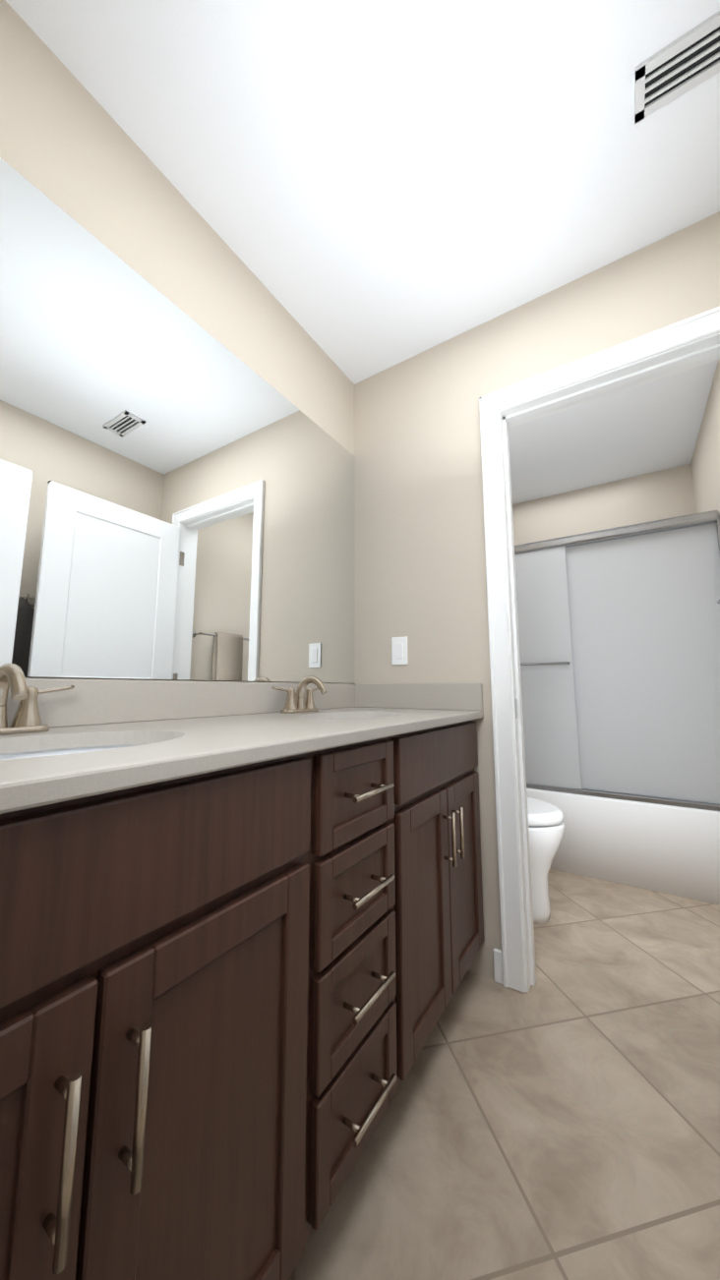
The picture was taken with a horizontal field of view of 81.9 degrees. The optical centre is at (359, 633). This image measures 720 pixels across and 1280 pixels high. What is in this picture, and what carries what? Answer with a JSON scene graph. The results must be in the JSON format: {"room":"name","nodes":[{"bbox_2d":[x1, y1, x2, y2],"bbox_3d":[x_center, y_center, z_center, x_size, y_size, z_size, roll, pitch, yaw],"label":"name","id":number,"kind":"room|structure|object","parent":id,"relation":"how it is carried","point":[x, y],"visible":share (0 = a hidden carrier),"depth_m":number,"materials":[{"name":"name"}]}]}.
{"room":"bathroom","nodes":[
{"label":"bathroom","id":0,"kind":"room"},
{"bbox_2d":[0,0,353,684],"bbox_3d":[-0.027,0.006,1.957,0.100,2.440,3.640,-5,-9,33],"label":"wall","id":1,"kind":"structure","parent":0,"point":[73,151],"depth_m":1.13,"materials":[{"name":"beige paint"}]},
{"bbox_2d":[0,157,354,683],"bbox_3d":[-0.468,-0.401,1.218,0.006,1.066,1.630,-5,-9,33],"label":"mirror","id":2,"kind":"object","parent":1,"relation":"attached to","point":[177,493],"visible":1,"depth_m":1.07,"materials":[{"name":"clear glass"}]},
{"bbox_2d":[39,678,353,726],"bbox_3d":[-0.462,0.180,1.136,0.020,0.100,1.632,-5,-9,33],"label":"backsplash","id":3,"kind":"structure","parent":1,"relation":"attached to","point":[97,700],"depth_m":1.05,"materials":[{"name":"beige stone"}]},
{"bbox_2d":[5,0,719,504],"bbox_3d":[0.688,-1.288,1.663,1.800,0.050,3.640,-5,-9,33],"label":"ceiling","id":4,"kind":"structure","parent":0,"point":[366,189],"depth_m":1.15,"materials":[{"name":"white paint"}]},
{"bbox_2d":[634,10,719,123],"bbox_3d":[0.787,-1.349,0.971,0.240,0.012,0.110,-5,-9,33],"label":"ceiling vent","id":5,"kind":"object","parent":4,"relation":"in","point":[687,61],"visible":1,"depth_m":0.99,"materials":[{"name":"white metal"}]},
{"bbox_2d":[289,869,719,1279],"bbox_3d":[0.688,1.180,1.337,1.800,0.050,3.640,-5,-9,33],"label":"floor","id":6,"kind":"structure","parent":0,"point":[559,1120],"depth_m":0.93,"materials":[{"name":"tile"}]},
{"bbox_2d":[0,714,483,1279],"bbox_3d":[-0.226,0.664,0.918,0.580,0.864,1.632,-5,-9,33],"label":"bathroom vanity","id":7,"kind":"object","parent":6,"relation":"on","point":[240,935],"depth_m":0.54,"materials":[{"name":"brown wood"}]},
{"bbox_2d":[0,706,483,797],"bbox_3d":[-0.231,0.223,0.980,0.568,0.026,1.632,-5,-9,33],"label":"countertop","id":8,"kind":"structure","parent":7,"relation":"on","point":[211,737],"depth_m":0.69,"materials":[{"name":"beige stone"}]},
{"bbox_2d":[0,663,78,734],"bbox_3d":[-0.610,0.112,0.714,0.140,0.123,0.246,-5,-9,33],"label":"faucet","id":9,"kind":"object","parent":8,"relation":"on","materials":[{"name":"metal"}]},
{"bbox_2d":[0,730,188,757],"bbox_3d":[-0.459,0.255,0.597,0.340,0.161,0.486,-5,-9,33],"label":"sink","id":10,"kind":"object","parent":8,"relation":"in","point":[128,737],"depth_m":0.75,"materials":[{"name":"white ceramic"}]},
{"bbox_2d":[271,675,330,714],"bbox_3d":[-0.168,0.202,1.393,0.140,0.123,0.246,-5,-9,33],"label":"faucet","id":11,"kind":"object","parent":8,"relation":"on","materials":[{"name":"metal"}]},
{"bbox_2d":[306,710,381,718],"bbox_3d":[-0.018,0.345,1.276,0.340,0.161,0.486,-5,-9,33],"label":"sink","id":12,"kind":"object","parent":8,"relation":"in","point":[353,714],"depth_m":1.45,"materials":[{"name":"white ceramic"}]},
{"bbox_2d":[526,797,564,924],"bbox_3d":[0.564,0.843,1.972,0.738,0.785,0.424,-5,-9,33],"label":"toilet","id":13,"kind":"object","parent":6,"relation":"on","point":[546,826],"visible":0.19,"depth_m":1.74,"materials":[{"name":"white ceramic"}]},
{"bbox_2d":[514,510,719,905],"bbox_3d":[1.351,0.389,2.605,1.463,1.850,0.780,-5,-9,33],"label":"bathtub","id":14,"kind":"object","parent":6,"relation":"on","point":[618,632],"visible":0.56,"depth_m":2.18,"materials":[{"name":"white plastic"}]},
{"bbox_2d":[352,211,719,979],"bbox_3d":[0.718,-0.060,1.455,1.700,2.440,0.120,-5,-9,33],"label":"wall","id":15,"kind":"structure","parent":0,"point":[420,567],"depth_m":1.65,"materials":[{"name":"beige paint"}]},
{"bbox_2d":[391,636,407,665],"bbox_3d":[0.163,0.071,1.721,0.072,0.116,0.008,-5,-9,33],"label":"switch plate","id":16,"kind":"object","parent":15,"relation":"attached to","point":[398,650],"visible":1,"depth_m":1.72,"materials":[{"name":"white plastic"}]},
{"bbox_2d":[353,683,483,710],"bbox_3d":[0.214,0.249,1.654,0.548,0.100,0.020,-5,-9,33],"label":"backsplash","id":17,"kind":"structure","parent":15,"relation":"attached to","point":[438,696],"depth_m":1.62,"materials":[{"name":"beige stone"}]},
{"bbox_2d":[492,948,502,964],"bbox_3d":[0.308,1.145,1.642,0.580,0.100,0.015,-5,-9,33],"label":"baseboard","id":18,"kind":"structure","parent":15,"relation":"attached to","point":[496,953],"depth_m":1.39,"materials":[{"name":"white wood"}]},
{"bbox_2d":[478,306,719,992],"bbox_3d":[0.872,0.090,1.331,0.859,2.109,0.158,-5,-9,33],"label":"door frame","id":19,"kind":"structure","parent":15,"relation":"attached to","point":[688,343],"depth_m":1.45,"materials":[{"name":"white wood"}]},
{"bbox_2d":[514,698,518,718],"bbox_3d":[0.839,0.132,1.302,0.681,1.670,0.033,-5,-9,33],"label":"strike plate","id":20,"kind":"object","parent":19,"relation":"attached to","point":[515,702],"depth_m":1.47,"materials":[{"name":"grey metal"}]},
{"bbox_2d":[512,464,695,545],"bbox_3d":[1.689,0.137,2.948,1.700,2.440,0.100,-5,-9,33],"label":"wall","id":21,"kind":"structure","parent":0,"point":[666,494],"depth_m":2.97,"materials":[{"name":"beige paint"}]},
{"bbox_2d":[690,359,719,514],"bbox_3d":[1.821,-0.013,1.812,0.235,2.440,1.682,-5,-9,33],"label":"wall","id":22,"kind":"structure","parent":0,"point":[705,467],"depth_m":2.19,"materials":[{"name":"beige paint"}]}
]}

